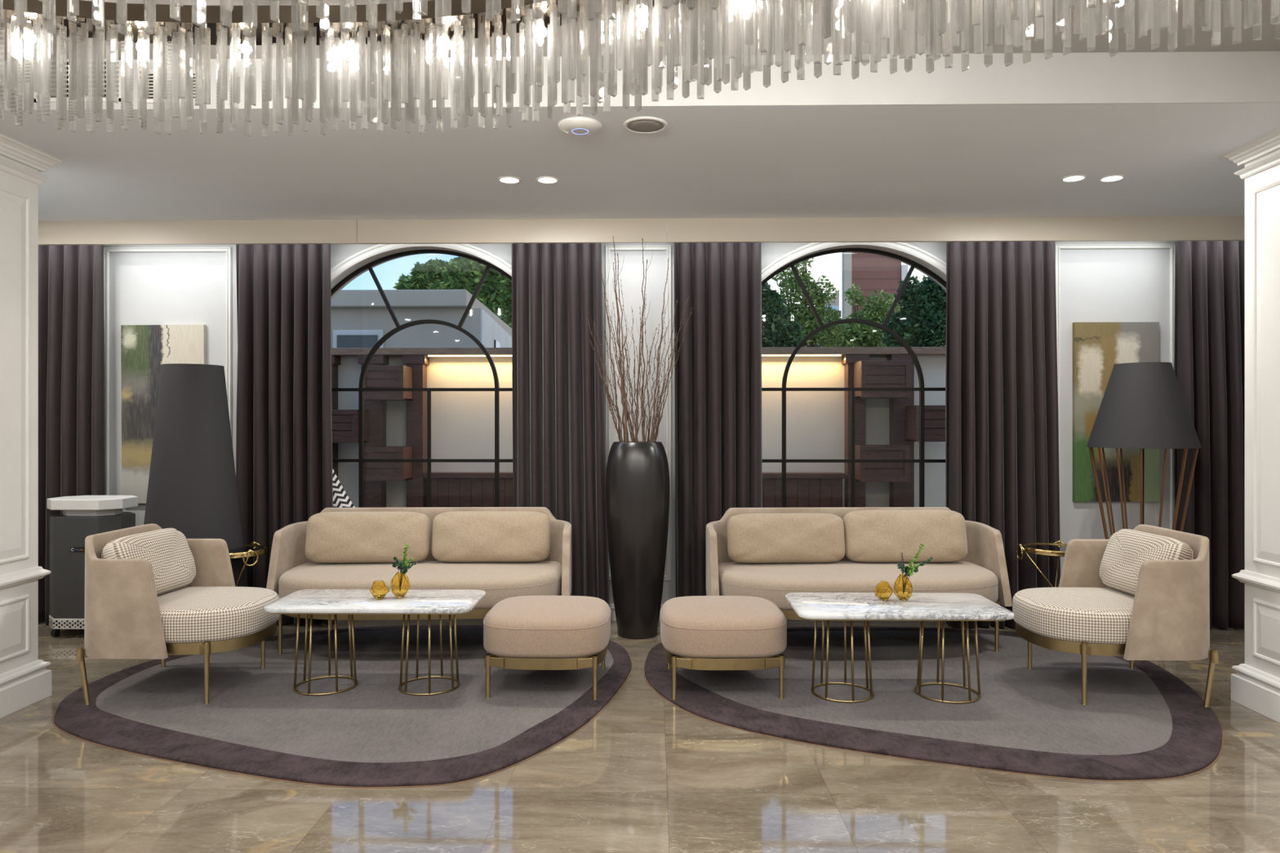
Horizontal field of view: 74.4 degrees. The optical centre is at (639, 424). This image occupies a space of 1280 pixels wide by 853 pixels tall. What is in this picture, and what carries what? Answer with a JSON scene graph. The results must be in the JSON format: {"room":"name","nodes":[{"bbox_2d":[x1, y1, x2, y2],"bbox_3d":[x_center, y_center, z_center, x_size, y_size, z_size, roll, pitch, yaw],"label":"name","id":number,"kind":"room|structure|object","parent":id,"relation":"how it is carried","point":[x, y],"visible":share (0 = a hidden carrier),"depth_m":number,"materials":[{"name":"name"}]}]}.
{"room":"hotel lobby","nodes":[
{"label":"hotel lobby","id":0,"kind":"room"},
{"bbox_2d":[0,132,66,718],"bbox_3d":[-3.382,0.010,3.622,0.935,2.698,1.320,0,0,1],"label":"pillar","id":1,"kind":"structure","parent":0,"point":[25,681],"depth_m":4.05,"materials":[{"name":"white paint"}]},
{"bbox_2d":[103,233,1174,621],"bbox_3d":[0.100,0.013,5.974,9.800,2.695,0.250,0,0,1],"label":"wall","id":2,"kind":"structure","parent":0,"point":[1096,285],"depth_m":5.85,"materials":[{"name":"white paint"}]},
{"bbox_2d":[120,324,206,503],"bbox_3d":[-3.322,-0.071,5.888,0.581,1.242,0.034,0,0,1],"label":"canvas painting","id":3,"kind":"object","parent":2,"relation":"attached to","point":[144,348],"visible":0.43,"depth_m":5.87},
{"bbox_2d":[103,246,231,495],"bbox_3d":[-3.304,-0.079,5.897,0.902,2.323,0.018,0,0,1],"label":"trim","id":4,"kind":"structure","parent":2,"relation":"attached to","point":[228,250],"depth_m":5.89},
{"bbox_2d":[330,243,511,282],"bbox_3d":[-1.504,-0.232,5.867,2.112,2.143,0.038,0,0,1],"label":"trim","id":5,"kind":"structure","parent":2,"relation":"attached to","point":[363,255],"depth_m":5.86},
{"bbox_2d":[330,249,512,507],"bbox_3d":[-1.502,-0.202,6.006,1.992,2.083,0.040,0,0,1],"label":"window","id":6,"kind":"structure","parent":2,"relation":"in","point":[361,388],"depth_m":5.99,"materials":[{"name":"black metal"}]},
{"bbox_2d":[604,244,671,581],"bbox_3d":[-0.011,-0.079,5.842,0.460,2.323,0.018,0,0,1],"label":"trim","id":7,"kind":"structure","parent":2,"relation":"attached to","point":[668,248],"depth_m":5.84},
{"bbox_2d":[761,248,946,507],"bbox_3d":[1.502,-0.202,5.956,1.992,2.083,0.040,0,0,1],"label":"window","id":8,"kind":"structure","parent":2,"relation":"in","point":[922,389],"depth_m":5.94,"materials":[{"name":"brown metal"}]},
{"bbox_2d":[761,242,946,280],"bbox_3d":[1.500,-0.232,5.817,2.112,2.143,0.038,0,0,1],"label":"trim","id":9,"kind":"structure","parent":2,"relation":"attached to","point":[921,254],"depth_m":5.81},
{"bbox_2d":[1055,243,1174,529],"bbox_3d":[3.260,-0.079,5.787,0.825,2.323,0.018,0,0,1],"label":"trim","id":10,"kind":"structure","parent":2,"relation":"attached to","point":[1091,246],"depth_m":5.78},
{"bbox_2d":[1072,322,1159,502],"bbox_3d":[3.258,-0.085,5.778,0.571,1.226,0.034,0,0,1],"label":"canvas painting","id":11,"kind":"object","parent":2,"relation":"attached to","point":[1097,347],"visible":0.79,"depth_m":5.76},
{"bbox_2d":[0,619,1279,852],"bbox_3d":[0.012,1.420,0.700,10.200,0.120,10.800,0,0,1],"label":"floor","id":12,"kind":"structure","parent":0,"point":[647,774],"depth_m":3.08,"materials":[{"name":"beige stone"}]},
{"bbox_2d":[46,495,137,636],"bbox_3d":[-3.573,0.918,5.511,0.495,0.880,0.350,0,0,1],"label":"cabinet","id":13,"kind":"object","parent":12,"relation":"on","point":[82,517],"visible":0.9,"depth_m":5.35,"materials":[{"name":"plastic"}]},
{"bbox_2d":[143,363,247,586],"bbox_3d":[-2.769,0.498,5.227,0.653,1.724,0.653,0,0,1],"label":"floor lamp","id":14,"kind":"object","parent":12,"relation":"on","point":[193,491],"visible":0.41,"depth_m":5.05,"materials":[{"name":"black fabric"}]},
{"bbox_2d":[52,625,632,788],"bbox_3d":[-1.456,1.351,4.409,2.816,0.016,2.506,0,0,1],"label":"rug","id":15,"kind":"object","parent":12,"relation":"on","point":[372,734],"visible":0.86,"depth_m":3.95,"materials":[{"name":"grey carpet"}]},
{"bbox_2d":[75,523,279,705],"bbox_3d":[-2.307,0.944,4.354,0.800,0.800,0.754,0,0,1],"label":"armchair","id":16,"kind":"object","parent":15,"relation":"on","point":[126,617],"visible":0.94,"depth_m":4.04,"materials":[{"name":"beige fabric"}]},
{"bbox_2d":[101,528,195,595],"bbox_3d":[-2.532,0.723,4.371,0.242,0.332,0.553,0,0,6],"label":"cushion","id":17,"kind":"object","parent":16,"relation":"on","point":[168,552],"visible":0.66,"depth_m":4.33,"materials":[{"name":"fabric"}]},
{"bbox_2d":[157,586,279,643],"bbox_3d":[-2.275,0.964,4.354,0.735,0.180,0.654,0,0,1],"label":"seat cushion","id":18,"kind":"object","parent":16,"relation":"on","point":[188,615],"depth_m":4.14,"materials":[{"name":"fabric"}]},
{"bbox_2d":[228,541,276,641],"bbox_3d":[-2.475,1.051,5.132,0.452,0.618,0.471,0,0,1],"label":"side table","id":19,"kind":"object","parent":15,"relation":"on","point":[246,551],"visible":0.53,"depth_m":5.08,"materials":[{"name":"gold metal"}]},
{"bbox_2d":[264,589,485,696],"bbox_3d":[-1.333,1.117,4.318,1.020,0.452,0.475,0,0,1],"label":"coffee table","id":20,"kind":"object","parent":15,"relation":"on","point":[322,602],"visible":0.98,"depth_m":4.25,"materials":[{"name":"white stone"}]},
{"bbox_2d":[368,580,389,599],"bbox_3d":[-1.330,0.845,4.304,0.087,0.090,0.093,0,0,-43],"label":"bud vase","id":21,"kind":"object","parent":20,"relation":"on","point":[379,589],"visible":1,"depth_m":4.28,"materials":[{"name":"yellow glass"}]},
{"bbox_2d":[390,572,409,597],"bbox_3d":[-1.234,0.826,4.343,0.101,0.128,0.090,0,0,1],"label":"bud vase","id":22,"kind":"object","parent":20,"relation":"on","point":[400,584],"visible":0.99,"depth_m":4.32,"materials":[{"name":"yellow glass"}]},
{"bbox_2d":[391,543,417,573],"bbox_3d":[-1.212,0.737,4.342,0.129,0.244,0.069,0,0,1],"label":"greenery sprig","id":23,"kind":"object","parent":22,"relation":"in","point":[403,566],"visible":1,"depth_m":4.34,"materials":[{"name":"green plant"}]},
{"bbox_2d":[266,506,571,653],"bbox_3d":[-1.324,0.944,5.157,1.790,0.800,0.782,0,0,-2],"label":"sofa","id":24,"kind":"object","parent":15,"relation":"on","point":[290,571],"visible":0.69,"depth_m":5.02,"materials":[{"name":"beige fabric"}]},
{"bbox_2d":[305,511,430,563],"bbox_3d":[-1.713,0.713,5.319,0.762,0.325,0.225,0,0,-4],"label":"cushion","id":25,"kind":"object","parent":24,"relation":"on","point":[331,537],"visible":0.97,"depth_m":5.24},
{"bbox_2d":[278,560,562,609],"bbox_3d":[-1.323,0.964,5.128,1.686,0.189,0.720,0,0,-2],"label":"seat cushion","id":26,"kind":"object","parent":24,"relation":"on","point":[500,581],"depth_m":4.91,"materials":[{"name":"fabric"}]},
{"bbox_2d":[431,511,550,562],"bbox_3d":[-0.940,0.713,5.348,0.740,0.325,0.223,0,0,-4],"label":"cushion","id":27,"kind":"object","parent":24,"relation":"on","point":[459,536],"visible":1,"depth_m":5.27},
{"bbox_2d":[483,595,610,699],"bbox_3d":[-0.474,1.133,4.391,0.639,0.420,0.639,0,0,2],"label":"ottoman","id":28,"kind":"object","parent":15,"relation":"on","point":[525,633],"visible":1,"depth_m":4.11,"materials":[{"name":"beige fabric"}]},
{"bbox_2d":[483,595,610,657],"bbox_3d":[-0.474,1.030,4.391,0.636,0.212,0.636,0,0,2],"label":"seat cushion","id":29,"kind":"object","parent":28,"relation":"on","point":[521,626],"depth_m":4.12,"materials":[{"name":"fabric"}]},
{"bbox_2d":[605,441,669,639],"bbox_3d":[-0.016,0.736,5.461,0.415,1.248,0.415,0,0,-2],"label":"floor vase","id":30,"kind":"object","parent":12,"relation":"on","point":[637,473],"visible":0.97,"depth_m":5.30,"materials":[{"name":"black ceramic"}]},
{"bbox_2d":[600,259,621,442],"bbox_3d":[-0.172,-0.246,5.439,0.093,1.627,0.219,0,0,43],"label":"bare branch","id":31,"kind":"object","parent":30,"relation":"in","point":[609,260],"visible":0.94,"depth_m":5.44,"materials":[{"name":"brown plant"}]},
{"bbox_2d":[604,293,632,440],"bbox_3d":[-0.120,-0.138,5.377,0.226,1.409,0.054,0,0,-25],"label":"bare branch","id":32,"kind":"object","parent":30,"relation":"in","point":[605,293],"visible":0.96,"depth_m":5.39,"materials":[{"name":"brown plant"}]},
{"bbox_2d":[613,236,626,442],"bbox_3d":[-0.117,-0.313,5.399,0.158,1.761,0.040,0,0,-41],"label":"bare branch","id":33,"kind":"object","parent":30,"relation":"in","point":[615,281],"visible":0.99,"depth_m":5.38,"materials":[{"name":"brown plant"}]},
{"bbox_2d":[612,253,628,442],"bbox_3d":[-0.105,-0.261,5.388,0.067,1.655,0.157,0,0,41],"label":"bare branch","id":34,"kind":"object","parent":30,"relation":"in","point":[624,357],"visible":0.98,"depth_m":5.39,"materials":[{"name":"brown plant"}]},
{"bbox_2d":[613,262,628,442],"bbox_3d":[-0.112,-0.239,5.465,0.085,1.613,0.110,0,0,33],"label":"bare branch","id":35,"kind":"object","parent":30,"relation":"in","point":[613,262],"visible":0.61,"depth_m":5.47,"materials":[{"name":"brown plant"}]},
{"bbox_2d":[640,238,645,442],"bbox_3d":[0.022,-0.345,5.440,0.047,1.825,0.054,0,0,1],"label":"bare branch","id":36,"kind":"object","parent":30,"relation":"in","point":[644,363],"visible":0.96,"depth_m":5.43,"materials":[{"name":"brown plant"}]},
{"bbox_2d":[634,256,652,442],"bbox_3d":[0.027,-0.277,5.409,0.132,1.687,0.046,0,0,22],"label":"bare branch","id":37,"kind":"object","parent":30,"relation":"in","point":[642,325],"visible":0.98,"depth_m":5.41,"materials":[{"name":"brown plant"}]},
{"bbox_2d":[635,326,657,442],"bbox_3d":[0.039,-0.024,5.374,0.182,1.181,0.030,0,0,42],"label":"bare branch","id":38,"kind":"object","parent":30,"relation":"in","point":[645,385],"visible":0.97,"depth_m":5.38,"materials":[{"name":"brown plant"}]},
{"bbox_2d":[651,257,670,442],"bbox_3d":[0.105,-0.246,5.396,0.173,1.627,0.040,0,0,15],"label":"bare branch","id":39,"kind":"object","parent":30,"relation":"in","point":[662,313],"visible":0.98,"depth_m":5.38,"materials":[{"name":"brown plant"}]},
{"bbox_2d":[653,300,677,439],"bbox_3d":[0.144,-0.110,5.391,0.250,1.353,0.035,0,0,37],"label":"bare branch","id":40,"kind":"object","parent":30,"relation":"in","point":[676,300],"visible":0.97,"depth_m":5.38,"materials":[{"name":"brown plant"}]},
{"bbox_2d":[654,301,695,442],"bbox_3d":[0.195,-0.119,5.402,0.333,1.373,0.038,0,0,25],"label":"bare branch","id":41,"kind":"object","parent":30,"relation":"in","point":[695,301],"visible":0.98,"depth_m":5.41,"materials":[{"name":"brown plant"}]},
{"bbox_2d":[643,626,1223,782],"bbox_3d":[1.454,1.351,4.419,2.878,0.016,2.409,0,0,1],"label":"rug","id":42,"kind":"object","parent":12,"relation":"on","point":[1144,722],"visible":0.74,"depth_m":4.00,"materials":[{"name":"grey carpet"}]},
{"bbox_2d":[660,595,786,699],"bbox_3d":[0.425,1.133,4.386,0.639,0.420,0.639,0,0,-1],"label":"ottoman","id":43,"kind":"object","parent":42,"relation":"on","point":[698,633],"visible":1,"depth_m":4.11,"materials":[{"name":"beige fabric"}]},
{"bbox_2d":[660,595,786,657],"bbox_3d":[0.425,1.030,4.386,0.636,0.212,0.636,0,0,-1],"label":"seat cushion","id":44,"kind":"object","parent":43,"relation":"on","point":[691,626],"depth_m":4.11,"materials":[{"name":"fabric"}]},
{"bbox_2d":[706,506,1012,652],"bbox_3d":[1.314,0.944,5.152,1.790,0.800,0.782,0,0,-2],"label":"sofa","id":45,"kind":"object","parent":42,"relation":"on","point":[983,571],"visible":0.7,"depth_m":5.02,"materials":[{"name":"beige fabric"}]},
{"bbox_2d":[727,513,845,563],"bbox_3d":[0.919,0.718,5.316,0.737,0.315,0.226,0,0,-2],"label":"cushion","id":46,"kind":"object","parent":45,"relation":"on","point":[752,538],"visible":1,"depth_m":5.24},
{"bbox_2d":[718,560,998,610],"bbox_3d":[1.315,0.964,5.122,1.686,0.189,0.720,0,0,-2],"label":"seat cushion","id":47,"kind":"object","parent":45,"relation":"on","point":[771,582],"depth_m":4.89,"materials":[{"name":"fabric"}]},
{"bbox_2d":[842,509,967,563],"bbox_3d":[1.676,0.708,5.340,0.774,0.334,0.227,0,0,-3],"label":"cushion","id":48,"kind":"object","parent":45,"relation":"on","point":[877,536],"visible":0.97,"depth_m":5.26,"materials":[{"name":"fabric"}]},
{"bbox_2d":[785,592,1013,703],"bbox_3d":[1.266,1.117,4.207,1.020,0.452,0.520,0,0,1],"label":"coffee table","id":49,"kind":"object","parent":42,"relation":"on","point":[922,607],"visible":0.98,"depth_m":4.14,"materials":[{"name":"white stone"}]},
{"bbox_2d":[874,581,893,600],"bbox_3d":[1.234,0.844,4.278,0.086,0.092,0.092,0,0,1],"label":"bud vase","id":50,"kind":"object","parent":49,"relation":"on","point":[883,590],"visible":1,"depth_m":4.25,"materials":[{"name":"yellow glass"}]},
{"bbox_2d":[893,573,912,600],"bbox_3d":[1.332,0.826,4.274,0.098,0.128,0.088,0,0,-15],"label":"bud vase","id":51,"kind":"object","parent":49,"relation":"on","point":[903,588],"visible":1,"depth_m":4.25,"materials":[{"name":"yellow glass"}]},
{"bbox_2d":[897,543,933,578],"bbox_3d":[1.391,0.731,4.268,0.174,0.256,0.059,0,0,15],"label":"greenery sprig","id":52,"kind":"object","parent":51,"relation":"in","point":[908,570],"visible":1,"depth_m":4.27,"materials":[{"name":"green plant"}]},
{"bbox_2d":[1016,540,1066,649],"bbox_3d":[2.585,1.051,5.230,0.471,0.618,0.436,0,0,1],"label":"side table","id":53,"kind":"object","parent":42,"relation":"on","point":[1055,549],"visible":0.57,"depth_m":5.23,"materials":[{"name":"gold metal"}]},
{"bbox_2d":[1012,524,1218,707],"bbox_3d":[2.363,0.944,4.333,0.800,0.800,0.754,0,0,1],"label":"armchair","id":54,"kind":"object","parent":42,"relation":"on","point":[1167,616],"visible":0.89,"depth_m":4.02,"materials":[{"name":"beige fabric"}]},
{"bbox_2d":[1012,587,1134,644],"bbox_3d":[2.330,0.964,4.334,0.735,0.180,0.654,0,0,1],"label":"seat cushion","id":55,"kind":"object","parent":54,"relation":"on","point":[1053,615],"depth_m":4.13,"materials":[{"name":"fabric"}]},
{"bbox_2d":[1099,528,1194,595],"bbox_3d":[2.589,0.723,4.332,0.240,0.332,0.552,0,0,-2],"label":"cushion","id":56,"kind":"object","parent":54,"relation":"on","point":[1126,549],"visible":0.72,"depth_m":4.30,"materials":[{"name":"fabric"}]},
{"bbox_2d":[1086,362,1201,539],"bbox_3d":[3.125,0.492,5.248,0.612,1.736,0.612,0,0,1],"label":"floor lamp","id":57,"kind":"object","parent":12,"relation":"on","point":[1143,406],"visible":0.82,"depth_m":5.08,"materials":[{"name":"black fabric"}]},
{"bbox_2d":[0,102,1279,221],"bbox_3d":[0.081,-1.510,4.814,10.200,0.360,2.570,0,0,1],"label":"ceiling","id":58,"kind":"structure","parent":0,"point":[908,160],"depth_m":4.34,"materials":[{"name":"paint"}]},
{"bbox_2d":[497,176,520,183],"bbox_3d":[-0.709,-1.327,4.581,0.124,0.007,0.124,0,0,1],"label":"recessed light","id":59,"kind":"object","parent":58,"relation":"in","point":[507,180],"visible":1,"depth_m":4.58,"materials":[{"name":"white plastic"}]},
{"bbox_2d":[536,176,559,183],"bbox_3d":[-0.502,-1.327,4.581,0.124,0.007,0.124,0,0,1],"label":"recessed light","id":60,"kind":"object","parent":58,"relation":"in","point":[544,180],"visible":1,"depth_m":4.58,"materials":[{"name":"white plastic"}]},
{"bbox_2d":[558,116,602,135],"bbox_3d":[-0.266,-1.314,3.741,0.196,0.032,0.196,0,0,1],"label":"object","id":61,"kind":"object","parent":58,"relation":"attached to","point":[578,126],"visible":1,"depth_m":3.69,"materials":[{"name":"white plastic"}]},
{"bbox_2d":[38,216,1244,244],"bbox_3d":[0.092,-1.254,5.464,9.797,0.152,0.030,0,0,1],"label":"ceiling beam","id":62,"kind":"structure","parent":58,"relation":"attached to","point":[1081,228],"depth_m":5.45,"materials":[{"name":"beige paint"}]},
{"bbox_2d":[623,116,667,133],"bbox_3d":[0.024,-1.325,3.741,0.196,0.011,0.196,0,0,1],"label":"ceiling speaker","id":63,"kind":"object","parent":58,"relation":"attached to","point":[645,125],"visible":1,"depth_m":3.72,"materials":[{"name":"white plastic"}]},
{"bbox_2d":[626,119,663,132],"bbox_3d":[0.024,-1.323,3.741,0.166,0.009,0.166,0,0,1],"label":"grille","id":64,"kind":"object","parent":63,"relation":"attached to","point":[633,125],"depth_m":3.73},
{"bbox_2d":[1061,174,1086,182],"bbox_3d":[2.340,-1.327,4.551,0.124,0.007,0.124,0,0,1],"label":"recessed light","id":65,"kind":"object","parent":58,"relation":"in","point":[1073,178],"visible":1,"depth_m":4.55,"materials":[{"name":"white plastic"}]},
{"bbox_2d":[1098,174,1124,182],"bbox_3d":[2.546,-1.327,4.551,0.124,0.007,0.124,0,0,1],"label":"recessed light","id":66,"kind":"object","parent":58,"relation":"in","point":[1111,178],"visible":1,"depth_m":4.55,"materials":[{"name":"white plastic"}]},
{"bbox_3d":[0.095,-1.312,5.689,9.600,0.035,0.060,0,0,1],"label":"rail","id":67,"kind":"object","parent":58,"relation":"attached to","visible":0},
{"bbox_2d":[38,244,106,623],"bbox_3d":[-3.966,0.027,5.762,0.632,2.643,0.141,0,0,1],"label":"curtain","id":68,"kind":"object","parent":67,"relation":"hanging from","point":[72,415],"visible":0.49,"depth_m":5.73,"materials":[{"name":"fabric"}]},
{"bbox_2d":[235,244,334,625],"bbox_3d":[-2.406,0.026,5.728,0.702,2.643,0.156,0,0,0],"label":"curtain","id":69,"kind":"object","parent":67,"relation":"hanging from","point":[284,423],"visible":0.71,"depth_m":5.70,"materials":[{"name":"fabric"}]},
{"bbox_2d":[511,243,609,606],"bbox_3d":[-0.534,0.026,5.707,0.666,2.643,0.148,0,0,-1],"label":"curtain","id":70,"kind":"object","parent":67,"relation":"hanging from","point":[559,455],"visible":0.66,"depth_m":5.67,"materials":[{"name":"fabric"}]},
{"bbox_2d":[674,242,762,597],"bbox_3d":[0.529,0.026,5.686,0.603,2.643,0.125,0,0,1],"label":"curtain","id":71,"kind":"object","parent":67,"relation":"hanging from","point":[718,465],"visible":0.72,"depth_m":5.66,"materials":[{"name":"fabric"}]},
{"bbox_2d":[945,241,1060,627],"bbox_3d":[2.446,0.026,5.651,0.780,2.643,0.137,0,0,1],"label":"curtain","id":72,"kind":"object","parent":67,"relation":"hanging from","point":[1002,472],"visible":0.73,"depth_m":5.63,"materials":[{"name":"fabric"}]},
{"bbox_2d":[1173,240,1244,628],"bbox_3d":[3.884,0.026,5.630,0.612,2.643,0.152,0,0,1],"label":"curtain","id":73,"kind":"object","parent":67,"relation":"hanging from","point":[1209,335],"visible":0.59,"depth_m":5.60,"materials":[{"name":"fabric"}]},
{"bbox_2d":[4,0,1279,60],"bbox_3d":[-0.010,-1.615,-0.585,10.200,0.150,8.230,0,0,1],"label":"ceiling","id":74,"kind":"structure","parent":0,"point":[1202,40],"depth_m":3.38,"materials":[{"name":"beige paint"}]},
{"bbox_2d":[0,0,1279,137],"bbox_3d":[-0.292,-1.253,2.283,4.007,0.574,1.034,0,0,6],"label":"chandelier","id":75,"kind":"object","parent":74,"relation":"hanging from","point":[628,35],"visible":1,"depth_m":2.62,"materials":[{"name":"glass"}]},
{"bbox_2d":[0,0,682,44],"bbox_3d":[-0.261,-1.319,2.536,4.009,0.056,0.492,0,0,8],"label":"chandelier","id":76,"kind":"object","parent":75,"relation":"on","point":[135,11],"depth_m":2.71,"materials":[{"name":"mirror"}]},
{"bbox_2d":[1216,127,1279,723],"bbox_3d":[3.327,0.006,3.540,0.935,2.707,1.320,0,0,1],"label":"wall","id":77,"kind":"structure","parent":0,"point":[1255,684],"depth_m":4.00,"materials":[{"name":"white paint"}]},
{"bbox_2d":[33,58,120,102],"bbox_3d":[-2.371,-1.454,3.559,0.375,0.185,0.010,0,0,1],"label":"air vent","id":78,"kind":"object","parent":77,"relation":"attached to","point":[53,99],"visible":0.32,"depth_m":3.56,"materials":[{"name":"white plastic"}]},
{"bbox_2d":[146,68,194,103],"bbox_3d":[-1.952,-1.424,3.552,0.277,0.140,0.010,0,0,1],"label":"air vent","id":79,"kind":"object","parent":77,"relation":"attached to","point":[150,100],"visible":0.02,"depth_m":3.56,"materials":[{"name":"white plastic"}]},
{"bbox_2d":[4,51,1279,110],"bbox_3d":[0.059,-1.435,3.526,10.200,0.210,0.006,0,0,1],"label":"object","id":80,"kind":"structure","parent":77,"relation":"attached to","point":[1180,77],"depth_m":3.50,"materials":[{"name":"white paint"}]},
{"bbox_3d":[-1.503,0.855,5.904,2.040,0.030,0.165,0,0,1],"label":"trim","id":81,"kind":"structure","parent":0,"visible":0},
{"bbox_2d":[332,468,355,507],"bbox_3d":[-2.247,0.553,5.905,0.524,0.520,0.156,0,0,-8],"label":"cushion","id":82,"kind":"object","parent":81,"relation":"on","point":[340,499],"visible":0.14,"depth_m":5.89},
{"label":"outside","id":83,"kind":"structure","parent":0,"visible":0},
{"bbox_3d":[0.386,1.450,23.047,18.000,0.120,33.900,0,0,1],"label":"patio","id":84,"kind":"object","parent":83,"visible":0},
{"bbox_2d":[331,355,340,477],"bbox_3d":[-2.981,0.365,8.112,0.144,2.051,0.172,0,0,1],"label":"pilaster","id":85,"kind":"object","parent":84,"relation":"on","point":[335,360],"visible":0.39,"depth_m":8.11,"materials":[{"name":"red wood"}]},
{"bbox_2d":[358,355,388,507],"bbox_3d":[-2.560,0.365,8.105,0.243,2.051,0.172,0,0,1],"label":"pilaster","id":86,"kind":"object","parent":84,"relation":"on","point":[375,491],"visible":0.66,"depth_m":8.04,"materials":[{"name":"red wood"}]},
{"bbox_2d":[331,409,368,443],"bbox_3d":[-2.764,0.018,7.886,0.347,0.305,0.302,0,0,1],"label":"wooden crate","id":87,"kind":"object","parent":86,"relation":"attached to","point":[344,422],"visible":0.55,"depth_m":7.75,"materials":[{"name":"red wood"}]},
{"bbox_2d":[360,365,413,400],"bbox_3d":[-2.360,-0.382,7.880,0.392,0.314,0.302,0,0,1],"label":"wooden crate","id":88,"kind":"object","parent":86,"relation":"attached to","point":[376,376],"visible":0.74,"depth_m":7.74,"materials":[{"name":"red wood"}]},
{"bbox_2d":[364,446,413,480],"bbox_3d":[-2.360,0.365,7.880,0.392,0.310,0.302,0,0,1],"label":"wooden crate","id":89,"kind":"object","parent":86,"relation":"attached to","point":[373,471],"visible":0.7,"depth_m":7.74,"materials":[{"name":"red wood"}]},
{"bbox_2d":[402,355,429,507],"bbox_3d":[-2.148,0.365,8.098,0.212,2.051,0.172,0,0,1],"label":"pilaster","id":90,"kind":"object","parent":84,"relation":"on","point":[416,409],"visible":0.69,"depth_m":8.04,"materials":[{"name":"red wood"}]},
{"bbox_2d":[330,289,511,347],"bbox_3d":[-4.813,-0.253,14.429,5.200,3.287,5.093,0,0,1],"label":"house","id":91,"kind":"structure","parent":84,"relation":"on","point":[360,318],"depth_m":12.05,"materials":[{"name":"white concrete"}]},
{"bbox_2d":[392,256,511,328],"bbox_3d":[-4.016,-1.574,22.580,4.962,5.868,2.635,0,0,-2],"label":"broadleaf tree","id":92,"kind":"object","parent":84,"relation":"on","point":[495,293],"visible":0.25,"depth_m":21.59,"materials":[{"name":"green plant"}]},
{"bbox_2d":[424,471,844,507],"bbox_3d":[-0.062,0.926,7.877,3.976,0.928,0.550,0,0,1],"label":"cabinet","id":93,"kind":"object","parent":84,"relation":"on","point":[448,489],"visible":0.19,"depth_m":8.03,"materials":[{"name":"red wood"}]},
{"bbox_2d":[337,355,946,507],"bbox_3d":[0.138,0.365,8.249,16.000,2.051,0.200,0,0,1],"label":"wall","id":94,"kind":"structure","parent":84,"relation":"on","point":[463,422],"depth_m":8.13,"materials":[{"name":"white paint"}]},
{"bbox_2d":[427,355,841,356],"bbox_3d":[-0.059,-0.654,8.042,3.937,0.011,0.020,0,0,1],"label":"light strip","id":95,"kind":"object","parent":94,"relation":"attached to","point":[428,355],"visible":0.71,"depth_m":8.06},
{"bbox_2d":[331,346,946,356],"bbox_3d":[0.137,-0.694,8.179,16.000,0.067,0.420,0,0,1],"label":"trim","id":96,"kind":"structure","parent":94,"relation":"on","point":[872,351],"depth_m":7.95,"materials":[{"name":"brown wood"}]},
{"bbox_2d":[761,281,806,346],"bbox_3d":[1.460,-0.154,9.575,0.843,3.027,0.474,0,0,1],"label":"shrub","id":97,"kind":"object","parent":84,"relation":"on","point":[780,328],"visible":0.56,"depth_m":9.44,"materials":[{"name":"green plant"}]},
{"bbox_2d":[771,257,847,346],"bbox_3d":[2.076,-0.369,10.374,0.938,3.458,0.580,0,0,1],"label":"tree","id":98,"kind":"object","parent":84,"relation":"on","point":[798,305],"visible":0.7,"depth_m":10.28,"materials":[{"name":"green plant"}]},
{"bbox_2d":[817,289,841,346],"bbox_3d":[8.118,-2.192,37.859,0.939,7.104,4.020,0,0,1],"label":"building","id":99,"kind":"structure","parent":84,"relation":"on","point":[835,305],"depth_m":35.87,"materials":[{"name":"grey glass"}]},
{"bbox_2d":[841,354,869,507],"bbox_3d":[2.049,0.365,8.028,0.219,2.051,0.172,0,0,1],"label":"pilaster","id":100,"kind":"object","parent":84,"relation":"on","point":[847,360],"visible":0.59,"depth_m":7.97,"materials":[{"name":"red wood"}]},
{"bbox_2d":[853,360,911,398],"bbox_3d":[2.235,-0.410,7.803,0.448,0.336,0.302,0,0,1],"label":"wooden crate","id":101,"kind":"object","parent":100,"relation":"attached to","point":[866,374],"visible":0.97,"depth_m":7.66,"materials":[{"name":"red wood"}]},
{"bbox_2d":[819,283,900,346],"bbox_3d":[3.120,-0.308,11.750,1.368,3.337,0.686,0,0,-2],"label":"shrub","id":102,"kind":"object","parent":84,"relation":"on","point":[856,335],"visible":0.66,"depth_m":11.63,"materials":[{"name":"green plant"}]},
{"bbox_2d":[841,252,907,346],"bbox_3d":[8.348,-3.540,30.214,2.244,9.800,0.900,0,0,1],"label":"tower block","id":103,"kind":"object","parent":84,"relation":"on","point":[872,272],"visible":0.09,"depth_m":29.86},
{"bbox_2d":[886,354,917,506],"bbox_3d":[2.491,0.365,8.020,0.244,2.051,0.172,0,0,1],"label":"pilaster","id":104,"kind":"object","parent":84,"relation":"on","point":[900,494],"visible":0.48,"depth_m":7.96,"materials":[{"name":"red wood"}]},
{"bbox_2d":[854,444,909,482],"bbox_3d":[2.225,0.359,7.803,0.448,0.332,0.302,0,0,1],"label":"wooden crate","id":105,"kind":"object","parent":104,"relation":"attached to","point":[864,472],"visible":0.98,"depth_m":7.66,"materials":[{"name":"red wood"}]},
{"bbox_2d":[906,404,945,441],"bbox_3d":[2.707,-0.007,7.795,0.408,0.331,0.302,0,0,1],"label":"wooden crate","id":106,"kind":"object","parent":104,"relation":"attached to","point":[935,415],"visible":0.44,"depth_m":7.66,"materials":[{"name":"red wood"}]},
{"bbox_2d":[880,275,946,346],"bbox_3d":[3.359,-0.244,9.832,1.080,3.208,0.577,0,0,-7],"label":"tree","id":107,"kind":"object","parent":84,"relation":"on","point":[921,322],"visible":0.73,"depth_m":9.71,"materials":[{"name":"green plant"}]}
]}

